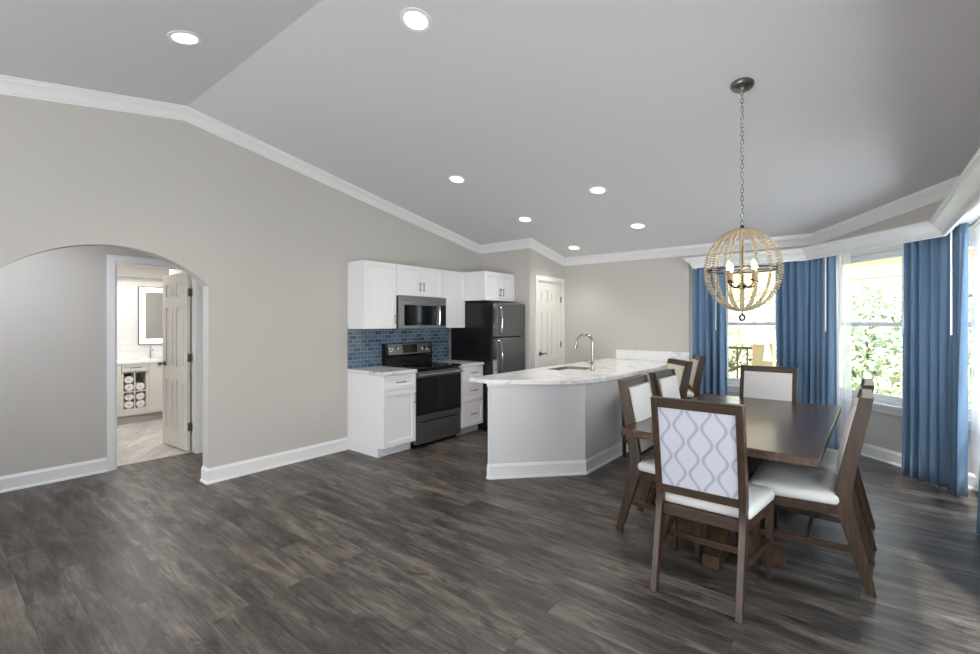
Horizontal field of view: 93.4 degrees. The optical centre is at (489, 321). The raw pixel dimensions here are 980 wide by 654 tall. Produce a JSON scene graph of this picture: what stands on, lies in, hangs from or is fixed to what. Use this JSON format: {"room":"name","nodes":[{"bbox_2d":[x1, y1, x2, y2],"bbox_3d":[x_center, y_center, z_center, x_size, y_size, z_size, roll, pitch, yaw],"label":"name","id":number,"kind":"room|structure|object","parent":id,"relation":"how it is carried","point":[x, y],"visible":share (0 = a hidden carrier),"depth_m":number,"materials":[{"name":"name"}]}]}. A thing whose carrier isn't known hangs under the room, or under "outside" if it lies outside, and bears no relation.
{"room":"kitchen dining room","nodes":[
{"label":"kitchen dining room","id":0,"kind":"room"},
{"bbox_2d":[0,246,159,476],"bbox_3d":[-4.316,0.230,3.841,0.120,2.440,3.800,0,0,39],"label":"wall","id":1,"kind":"structure","parent":0,"point":[53,303],"depth_m":4.20,"materials":[{"name":"grey paint"}]},
{"bbox_2d":[0,457,107,492],"bbox_3d":[-4.578,1.383,3.397,0.026,0.135,2.780,0,0,39],"label":"baseboard","id":2,"kind":"structure","parent":1,"relation":"attached to","point":[28,479],"depth_m":4.17,"materials":[{"name":"white paint"}]},
{"bbox_2d":[107,254,202,470],"bbox_3d":[-3.758,0.398,5.062,0.811,2.105,0.857,0,0,39],"label":"door","id":3,"kind":"structure","parent":1,"relation":"in","point":[177,292],"depth_m":5.15,"materials":[{"name":"white paint"}]},
{"bbox_2d":[117,451,191,466],"bbox_3d":[-3.534,1.447,4.893,0.035,0.006,0.680,0,0,39],"label":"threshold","id":4,"kind":"structure","parent":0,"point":[190,451],"depth_m":4.86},
{"bbox_2d":[0,0,321,105],"bbox_3d":[-2.018,-1.457,0.204,6.125,1.016,5.135,0,0,39],"label":"ceiling","id":5,"kind":"structure","parent":0,"point":[121,47],"depth_m":2.85,"materials":[{"name":"white paint"}]},
{"bbox_2d":[166,30,201,45],"bbox_3d":[-1.905,-1.772,2.884,0.189,0.037,0.186,0,0,44],"label":"recessed light","id":6,"kind":"object","parent":5,"relation":"in","point":[181,37],"visible":1,"depth_m":2.88,"materials":[{"name":"white plastic"}]},
{"bbox_2d":[169,269,191,447],"bbox_3d":[-3.258,0.200,5.995,0.920,2.500,1.275,0,0,39],"label":"wall","id":7,"kind":"structure","parent":0,"point":[171,271],"depth_m":5.34,"materials":[{"name":"grey paint"}]},
{"bbox_2d":[0,94,479,467],"bbox_3d":[-2.666,-0.223,4.078,0.130,3.345,9.973,0,0,39],"label":"wall","id":8,"kind":"structure","parent":0,"point":[270,246],"depth_m":4.29,"materials":[{"name":"grey paint"}]},
{"bbox_2d":[200,437,347,484],"bbox_3d":[-2.128,1.383,4.729,0.156,0.135,1.459,0,0,39],"label":"baseboard","id":9,"kind":"structure","parent":8,"relation":"attached to","point":[237,469],"depth_m":4.56,"materials":[{"name":"white paint"}]},
{"bbox_2d":[348,260,396,328],"bbox_3d":[-1.348,-0.303,5.343,0.345,0.763,0.455,0,0,39],"label":"upper cabinet","id":10,"kind":"object","parent":8,"relation":"attached to","point":[371,284],"visible":1,"depth_m":5.21,"materials":[{"name":"white paint"}]},
{"bbox_2d":[348,328,448,368],"bbox_3d":[-1.102,0.281,5.918,0.010,0.502,1.660,0,0,39],"label":"tile backsplash","id":11,"kind":"structure","parent":8,"relation":"attached to","point":[364,345],"depth_m":5.63,"materials":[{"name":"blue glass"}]},
{"bbox_2d":[396,264,441,297],"bbox_3d":[-0.966,-0.500,5.820,0.345,0.370,0.763,0,0,39],"label":"upper cabinet","id":12,"kind":"object","parent":8,"relation":"attached to","point":[410,280],"visible":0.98,"depth_m":5.70,"materials":[{"name":"white paint"}]},
{"bbox_2d":[396,296,445,328],"bbox_3d":[-0.932,-0.115,5.792,0.435,0.386,0.760,0,0,39],"label":"microwave","id":13,"kind":"object","parent":12,"relation":"attached to","point":[412,312],"visible":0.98,"depth_m":5.63,"materials":[{"name":"silver metal"}]},
{"bbox_2d":[442,270,464,327],"bbox_3d":[-0.602,-0.303,6.303,0.310,0.763,0.443,0,0,39],"label":"upper cabinet","id":14,"kind":"object","parent":8,"relation":"attached to","point":[453,282],"visible":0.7,"depth_m":6.22,"materials":[{"name":"white paint"}]},
{"bbox_2d":[0,419,979,653],"bbox_3d":[-1.882,1.510,3.769,10.150,0.120,10.770,0,0,39],"label":"floor","id":15,"kind":"structure","parent":0,"point":[412,550],"depth_m":2.72,"materials":[{"name":"grey wood"}]},
{"bbox_2d":[117,362,162,424],"bbox_3d":[-5.238,1.025,6.853,0.635,0.850,2.050,0,0,39],"label":"vanity","id":16,"kind":"object","parent":15,"relation":"on","point":[150,375],"visible":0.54,"depth_m":6.73,"materials":[{"name":"paint"}]},
{"bbox_2d":[124,399,132,407],"bbox_3d":[-5.257,1.177,6.671,0.300,0.106,0.103,0,0,39],"label":"rolled towel","id":17,"kind":"object","parent":16,"relation":"on","point":[127,404],"visible":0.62,"depth_m":6.58,"materials":[{"name":"white fabric"}]},
{"bbox_2d":[124,393,133,400],"bbox_3d":[-5.261,1.067,6.680,0.300,0.106,0.103,0,0,39],"label":"rolled towel","id":18,"kind":"object","parent":17,"relation":"on","point":[127,396],"visible":0.62,"depth_m":6.59,"materials":[{"name":"white fabric"}]},
{"bbox_2d":[124,382,133,390],"bbox_3d":[-5.259,0.930,6.677,0.300,0.106,0.103,0,0,39],"label":"rolled towel","id":19,"kind":"object","parent":16,"relation":"in","point":[127,386],"visible":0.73,"depth_m":6.59,"materials":[{"name":"white fabric"}]},
{"bbox_2d":[124,374,132,382],"bbox_3d":[-5.259,0.820,6.672,0.300,0.106,0.103,0,0,39],"label":"rolled towel","id":20,"kind":"object","parent":19,"relation":"on","point":[127,379],"visible":0.69,"depth_m":6.58,"materials":[{"name":"white fabric"}]},
{"bbox_2d":[135,381,143,389],"bbox_3d":[-5.182,0.930,6.783,0.300,0.106,0.103,0,0,39],"label":"rolled towel","id":21,"kind":"object","parent":16,"relation":"in","point":[138,385],"visible":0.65,"depth_m":6.70,"materials":[{"name":"white fabric"}]},
{"bbox_2d":[117,351,162,364],"bbox_3d":[-5.258,0.531,6.869,0.625,0.133,2.050,0,0,39],"label":"countertop","id":22,"kind":"structure","parent":16,"relation":"on","point":[156,356],"depth_m":7.00,"materials":[{"name":"white stone"}]},
{"bbox_2d":[135,398,144,406],"bbox_3d":[-5.176,1.177,6.782,0.300,0.106,0.103,0,0,39],"label":"rolled towel","id":23,"kind":"object","parent":16,"relation":"on","point":[138,402],"visible":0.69,"depth_m":6.70,"materials":[{"name":"white fabric"}]},
{"bbox_2d":[135,392,144,398],"bbox_3d":[-5.174,1.067,6.774,0.300,0.106,0.103,0,0,39],"label":"rolled towel","id":24,"kind":"object","parent":23,"relation":"on","point":[138,395],"visible":0.68,"depth_m":6.68,"materials":[{"name":"white fabric"}]},
{"bbox_2d":[348,372,415,457],"bbox_3d":[-1.218,1.011,5.242,0.675,0.878,0.460,0,0,39],"label":"base cabinet","id":25,"kind":"object","parent":15,"relation":"on","point":[381,409],"visible":0.98,"depth_m":5.05,"materials":[{"name":"white paint"}]},
{"bbox_2d":[347,366,416,375],"bbox_3d":[-1.228,0.551,5.245,0.655,0.037,0.482,0,0,39],"label":"countertop","id":26,"kind":"structure","parent":25,"relation":"on","point":[374,370],"depth_m":5.13,"materials":[{"name":"grey stone"}]},
{"bbox_2d":[382,342,462,447],"bbox_3d":[-0.823,0.858,5.725,0.668,1.185,0.769,0,0,39],"label":"range","id":27,"kind":"object","parent":15,"relation":"on","point":[438,384],"visible":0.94,"depth_m":5.61,"materials":[{"name":"black metal"}]},
{"bbox_2d":[389,362,460,370],"bbox_3d":[-0.816,0.542,5.720,0.545,0.026,0.769,0,0,39],"label":"cooktop","id":28,"kind":"object","parent":27,"relation":"in","point":[420,366],"depth_m":5.64,"materials":[{"name":"black glass"}]},
{"bbox_2d":[456,365,482,434],"bbox_3d":[-0.454,1.011,6.196,0.675,0.878,0.410,0,0,39],"label":"base cabinet","id":29,"kind":"object","parent":15,"relation":"on","point":[471,413],"visible":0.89,"depth_m":5.99,"materials":[{"name":"white paint"}]},
{"bbox_2d":[432,360,483,366],"bbox_3d":[-0.462,0.551,6.202,0.655,0.037,0.420,0,0,39],"label":"countertop","id":30,"kind":"structure","parent":29,"relation":"on","point":[463,363],"depth_m":6.08,"materials":[{"name":"grey stone"}]},
{"bbox_2d":[451,303,524,428],"bbox_3d":[-0.004,0.598,6.526,0.884,1.705,0.652,0,0,39],"label":"refrigerator","id":31,"kind":"object","parent":15,"relation":"on","point":[491,333],"visible":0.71,"depth_m":6.22,"materials":[{"name":"black metal"}]},
{"bbox_2d":[486,368,665,479],"bbox_3d":[1.118,1.011,5.325,0.868,0.878,3.086,0,0,39],"label":"base cabinet","id":32,"kind":"object","parent":15,"relation":"on","point":[534,430],"visible":0.61,"depth_m":4.36,"materials":[{"name":"paint"}]},
{"bbox_2d":[470,349,688,384],"bbox_3d":[1.212,0.486,5.261,1.175,0.172,3.078,0,0,39],"label":"countertop","id":33,"kind":"structure","parent":32,"relation":"on","point":[627,363],"depth_m":4.99,"materials":[{"name":"white stone"}]},
{"bbox_2d":[550,366,590,369],"bbox_3d":[0.949,0.637,5.345,0.399,0.198,0.549,0,0,39],"label":"sink","id":34,"kind":"object","parent":33,"relation":"in","point":[563,367],"visible":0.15,"depth_m":5.57,"materials":[{"name":"silver metal"}]},
{"bbox_2d":[574,333,594,370],"bbox_3d":[1.017,0.331,5.092,0.255,0.408,0.156,0,0,39],"label":"faucet","id":35,"kind":"object","parent":33,"relation":"on","point":[584,334],"visible":1,"depth_m":5.07,"materials":[{"name":"silver metal"}]},
{"bbox_2d":[620,358,692,457],"bbox_3d":[1.700,0.920,4.737,0.595,1.060,0.480,0,0,-3],"label":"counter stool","id":36,"kind":"object","parent":15,"relation":"on","point":[683,368],"visible":0.31,"depth_m":4.59,"materials":[{"name":"brown wood"}]},
{"bbox_2d":[616,374,701,556],"bbox_3d":[1.250,0.927,3.227,0.594,1.045,0.574,0,0,38],"label":"dining chair","id":37,"kind":"object","parent":15,"relation":"on","point":[635,392],"visible":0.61,"depth_m":3.19,"materials":[{"name":"wood"}]},
{"bbox_2d":[647,369,680,503],"bbox_3d":[1.627,0.927,3.674,0.594,1.045,0.574,0,0,40],"label":"dining chair","id":38,"kind":"object","parent":15,"relation":"on","point":[664,383],"visible":0.25,"depth_m":3.69,"materials":[{"name":"fabric"}]},
{"bbox_2d":[650,354,705,398],"bbox_3d":[2.185,0.920,5.423,0.595,1.060,0.480,0,0,13],"label":"counter stool","id":39,"kind":"object","parent":15,"relation":"on","point":[698,360],"visible":0.32,"depth_m":5.18,"materials":[{"name":"wood"}]},
{"bbox_2d":[650,396,774,623],"bbox_3d":[1.219,0.927,2.583,0.574,1.045,0.594,0,0,39],"label":"dining chair","id":40,"kind":"object","parent":15,"relation":"on","point":[700,447],"visible":1,"depth_m":2.42,"materials":[{"name":"brown wood"}]},
{"bbox_2d":[620,393,840,570],"bbox_3d":[1.859,1.069,3.389,1.055,0.762,1.905,0,0,40],"label":"dining table","id":41,"kind":"object","parent":15,"relation":"on","point":[799,433],"visible":0.33,"depth_m":2.92,"materials":[{"name":"brown wood"}]},
{"bbox_2d":[739,365,797,401],"bbox_3d":[2.394,0.927,4.037,0.574,1.045,0.594,0,0,39],"label":"dining chair","id":42,"kind":"object","parent":15,"relation":"on","point":[756,381],"visible":0.26,"depth_m":4.17,"materials":[{"name":"fabric"}]},
{"bbox_2d":[748,388,876,596],"bbox_3d":[1.941,0.927,2.788,0.594,1.045,0.574,0,0,39],"label":"dining chair","id":43,"kind":"object","parent":15,"relation":"on","point":[810,492],"visible":0.93,"depth_m":2.59,"materials":[{"name":"wood"}]},
{"bbox_2d":[771,378,876,549],"bbox_3d":[2.362,0.927,3.290,0.594,1.045,0.574,0,0,39],"label":"dining chair","id":44,"kind":"object","parent":15,"relation":"on","point":[829,461],"visible":0.3,"depth_m":3.10,"materials":[{"name":"wood"}]},
{"bbox_2d":[480,248,532,369],"bbox_3d":[0.230,0.125,6.853,0.922,2.651,0.100,0,0,39],"label":"wall","id":45,"kind":"structure","parent":0,"point":[519,262],"depth_m":6.60,"materials":[{"name":"grey paint"}]},
{"bbox_2d":[464,271,514,302],"bbox_3d":[-0.099,-0.488,6.615,0.705,0.393,0.669,0,0,39],"label":"upper cabinet","id":46,"kind":"object","parent":45,"relation":"attached to","point":[480,286],"visible":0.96,"depth_m":6.33,"materials":[{"name":"white paint"}]},
{"bbox_2d":[533,250,563,368],"bbox_3d":[0.851,0.125,6.971,0.100,2.651,0.860,0,0,39],"label":"wall","id":47,"kind":"structure","parent":0,"point":[542,265],"depth_m":6.77,"materials":[{"name":"grey paint"}]},
{"bbox_2d":[535,275,564,367],"bbox_3d":[0.884,0.388,6.972,0.150,2.125,0.830,0,0,39],"label":"door","id":48,"kind":"structure","parent":47,"relation":"in","point":[549,292],"depth_m":6.96,"materials":[{"name":"white paint"}]},
{"bbox_2d":[188,0,979,256],"bbox_3d":[1.348,-1.413,4.407,6.125,1.103,5.635,0,0,39],"label":"ceiling","id":49,"kind":"structure","parent":0,"point":[852,108],"depth_m":3.36,"materials":[{"name":"white paint"}]},
{"bbox_2d":[400,7,431,32],"bbox_3d":[-0.436,-1.775,2.719,0.189,0.037,0.186,0,0,44],"label":"recessed light","id":50,"kind":"object","parent":49,"relation":"in","point":[414,19],"visible":1,"depth_m":2.71,"materials":[{"name":"white plastic"}]},
{"bbox_2d":[448,175,465,182],"bbox_3d":[-0.346,-1.482,4.799,0.189,0.037,0.186,0,0,44],"label":"recessed light","id":51,"kind":"object","parent":49,"relation":"in","point":[453,178],"visible":1,"depth_m":4.79,"materials":[{"name":"white plastic"}]},
{"bbox_2d":[517,216,532,221],"bbox_3d":[0.434,-1.271,5.725,0.189,0.037,0.186,0,0,44],"label":"recessed light","id":52,"kind":"object","parent":49,"relation":"in","point":[523,218],"visible":1,"depth_m":5.71,"materials":[{"name":"white plastic"}]},
{"bbox_2d":[567,245,580,249],"bbox_3d":[1.203,-1.065,6.621,0.189,0.037,0.186,0,0,44],"label":"recessed light","id":53,"kind":"object","parent":49,"relation":"in","point":[572,247],"visible":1,"depth_m":6.62,"materials":[{"name":"white plastic"}]},
{"bbox_2d":[588,186,606,193],"bbox_3d":[1.096,-1.339,4.696,0.189,0.037,0.186,0,0,44],"label":"recessed light","id":54,"kind":"object","parent":49,"relation":"in","point":[595,189],"visible":1,"depth_m":4.69,"materials":[{"name":"white plastic"}]},
{"bbox_2d":[630,223,645,228],"bbox_3d":[1.771,-1.151,5.538,0.189,0.037,0.186,0,0,44],"label":"recessed light","id":55,"kind":"object","parent":49,"relation":"in","point":[634,225],"visible":1,"depth_m":5.53,"materials":[{"name":"white plastic"}]},
{"bbox_2d":[703,77,783,320],"bbox_3d":[1.611,-0.769,2.953,0.446,1.530,0.446,0,0,-26],"label":"chandelier","id":56,"kind":"object","parent":49,"relation":"hanging from","point":[741,85],"visible":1,"depth_m":2.92,"materials":[{"name":"brown wood"}]},
{"bbox_2d":[564,256,692,363],"bbox_3d":[1.744,0.203,7.240,2.800,2.493,0.677,0,0,39],"label":"wall","id":57,"kind":"structure","parent":0,"point":[644,304],"depth_m":6.62,"materials":[{"name":"grey paint"}]},
{"bbox_2d":[692,266,726,394],"bbox_3d":[2.860,0.327,6.022,0.418,2.223,0.153,0,0,39],"label":"curtain","id":58,"kind":"object","parent":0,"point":[709,317],"visible":0.52,"depth_m":6.03,"materials":[{"name":"blue fabric"}]},
{"bbox_2d":[727,264,774,396],"bbox_3d":[3.529,0.225,6.154,1.345,2.450,0.160,0,0,39],"label":"wall","id":59,"kind":"structure","parent":0,"point":[728,393],"depth_m":6.25,"materials":[{"name":"grey paint"}]},
{"bbox_2d":[725,263,774,391],"bbox_3d":[3.538,0.065,6.093,1.025,1.760,0.165,0,0,39],"label":"window","id":60,"kind":"structure","parent":59,"relation":"in","point":[735,387],"depth_m":6.24,"materials":[{"name":"white plastic"}]},
{"bbox_2d":[689,199,979,256],"bbox_3d":[1.532,-1.002,1.044,2.235,0.464,10.297,0,0,25],"label":"wall bay header","id":61,"kind":"structure","parent":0,"point":[925,213],"depth_m":4.32,"materials":[{"name":"grey paint"}]},
{"bbox_2d":[0,75,959,265],"bbox_3d":[-0.592,-1.377,2.353,5.265,0.997,9.873,0,0,39],"label":"trim","id":62,"kind":"structure","parent":61,"relation":"attached to","point":[9,85],"depth_m":4.58,"materials":[{"name":"white paint"}]},
{"bbox_2d":[775,260,810,402],"bbox_3d":[3.571,0.327,5.451,0.363,2.223,0.140,0,0,39],"label":"curtain","id":63,"kind":"object","parent":61,"relation":"hanging from","point":[793,296],"visible":0.56,"depth_m":5.44,"materials":[{"name":"blue fabric"}]},
{"bbox_2d":[810,256,836,449],"bbox_3d":[3.739,0.327,5.202,0.115,2.223,0.287,0,0,-8],"label":"curtain","id":64,"kind":"object","parent":61,"relation":"hanging from","point":[823,337],"visible":0.78,"depth_m":5.17,"materials":[{"name":"blue fabric"}]},
{"bbox_2d":[683,147,979,268],"bbox_3d":[0.502,-0.754,1.477,2.462,0.132,9.873,0,0,39],"label":"trim","id":65,"kind":"structure","parent":61,"relation":"attached to","point":[961,205],"depth_m":3.94,"materials":[{"name":"white paint"}]},
{"bbox_2d":[836,253,851,449],"bbox_3d":[3.841,0.327,5.052,0.066,2.223,0.216,0,0,-3],"label":"sheer curtain","id":66,"kind":"object","parent":61,"relation":"hanging from","point":[843,261],"visible":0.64,"depth_m":5.04,"materials":[{"name":"white fabric"}]},
{"bbox_2d":[902,233,949,488],"bbox_3d":[3.935,0.327,4.169,0.136,2.224,0.375,0,0,-20],"label":"curtain","id":67,"kind":"object","parent":61,"relation":"hanging from","point":[925,263],"visible":0.88,"depth_m":4.17,"materials":[{"name":"blue fabric"}]},
{"bbox_2d":[948,223,968,496],"bbox_3d":[3.857,0.327,3.807,0.120,2.223,0.347,0,0,39],"label":"curtain","id":68,"kind":"object","parent":61,"relation":"hanging from","point":[959,237],"visible":0.97,"depth_m":3.78,"materials":[{"name":"blue fabric"}]},
{"bbox_2d":[971,224,979,480],"bbox_3d":[3.422,0.233,3.088,0.057,2.035,1.900,0,0,39],"label":"sheer curtain","id":69,"kind":"object","parent":61,"relation":"hanging from","point":[975,326],"visible":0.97,"depth_m":3.75,"materials":[{"name":"white fabric"}]},
{"bbox_2d":[976,469,979,539],"bbox_3d":[3.074,0.327,2.797,0.091,2.224,0.912,0,0,39],"label":"curtain","id":70,"kind":"object","parent":61,"relation":"hanging from","point":[978,508],"visible":1,"depth_m":3.11,"materials":[{"name":"blue fabric"}]},
{"bbox_2d":[851,237,973,473],"bbox_3d":[4.199,0.225,4.640,0.160,2.450,2.093,0,0,-6],"label":"wall","id":71,"kind":"structure","parent":0,"point":[884,430],"depth_m":4.78,"materials":[{"name":"grey paint"}]},
{"bbox_2d":[851,228,971,430],"bbox_3d":[4.161,0.065,4.595,0.165,1.760,1.895,0,0,-6],"label":"window","id":72,"kind":"structure","parent":71,"relation":"in","point":[888,399],"depth_m":4.82,"materials":[{"name":"white plastic"}]},
{"bbox_2d":[861,443,978,491],"bbox_3d":[1.868,1.383,1.107,2.349,0.135,10.777,0,0,24],"label":"baseboard","id":73,"kind":"structure","parent":71,"relation":"attached to","point":[871,451],"depth_m":4.74,"materials":[{"name":"white paint"}]},
{"bbox_3d":[2.587,1.688,3.950,8.100,0.225,9.400,0,0,39],"label":"floor","id":74,"kind":"structure","parent":0,"visible":0},
{"bbox_2d":[728,346,751,377],"bbox_3d":[3.312,0.916,7.212,1.376,1.098,0.050,0,0,39],"label":"balcony railing","id":75,"kind":"object","parent":74,"relation":"on","point":[729,347],"visible":0.08,"depth_m":6.89,"materials":[{"name":"brown metal"}]},
{"bbox_2d":[750,334,775,365],"bbox_3d":[3.975,0.865,6.707,0.300,1.370,0.300,0,0,39],"label":"pier","id":76,"kind":"object","parent":74,"relation":"on","point":[763,345],"visible":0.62,"depth_m":6.60,"materials":[{"name":"beige paint"}]},
{"bbox_2d":[729,250,971,305],"bbox_3d":[5.649,0.330,6.174,5.900,2.440,0.300,0,0,39],"label":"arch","id":77,"kind":"object","parent":74,"relation":"on","point":[890,267],"visible":0.25,"depth_m":6.40,"materials":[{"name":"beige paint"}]},
{"bbox_3d":[-5.689,0.200,6.990,0.180,2.500,3.000,0,0,39],"label":"wall","id":78,"kind":"structure","parent":0,"visible":0},
{"bbox_2d":[117,277,162,352],"bbox_3d":[-5.615,-0.050,6.931,0.010,1.240,2.760,0,0,39],"label":"tile","id":79,"kind":"structure","parent":78,"relation":"attached to","point":[127,288],"depth_m":7.06,"materials":[{"name":"white tile"}]},
{"bbox_2d":[117,265,168,279],"bbox_3d":[-5.455,-0.820,6.803,0.420,0.300,2.760,0,0,39],"label":"ceiling","id":80,"kind":"structure","parent":78,"relation":"attached to","point":[122,271],"depth_m":6.87,"materials":[{"name":"grey paint"}]},
{"bbox_2d":[138,286,162,344],"bbox_3d":[-5.183,-0.100,7.431,0.035,0.900,0.780,0,0,39],"label":"mirror","id":81,"kind":"object","parent":78,"relation":"attached to","point":[150,299],"visible":0.41,"depth_m":7.24,"materials":[{"name":"white mirror"}]},
{"label":"outside","id":82,"kind":"structure","parent":0,"visible":0},
{"bbox_3d":[21.691,4.550,27.085,80.000,0.200,50.600,0,0,39],"label":"ground","id":83,"kind":"structure","parent":82,"visible":0},
{"bbox_2d":[728,293,876,377],"bbox_3d":[6.187,1.432,11.880,5.747,6.049,5.214,0,0,1],"label":"tree","id":84,"kind":"object","parent":83,"relation":"on","point":[735,329],"visible":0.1,"depth_m":11.27,"materials":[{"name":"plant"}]},
{"bbox_2d":[758,277,971,406],"bbox_3d":[8.821,1.066,10.407,5.689,6.782,5.069,0,0,-38],"label":"tree","id":85,"kind":"object","parent":83,"relation":"on","point":[872,340],"visible":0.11,"depth_m":9.68,"materials":[{"name":"green plant"}]},
{"bbox_2d":[852,338,970,407],"bbox_3d":[8.527,2.165,7.881,5.478,4.588,4.711,0,0,16],"label":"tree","id":86,"kind":"object","parent":83,"relation":"on","point":[882,381],"visible":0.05,"depth_m":8.44,"materials":[{"name":"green plant"}]},
{"bbox_2d":[857,275,971,405],"bbox_3d":[11.068,0.960,8.938,6.965,6.991,6.737,0,0,-10],"label":"tree","id":87,"kind":"object","parent":83,"relation":"on","point":[969,276],"visible":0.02,"depth_m":9.79,"materials":[{"name":"green plant"}]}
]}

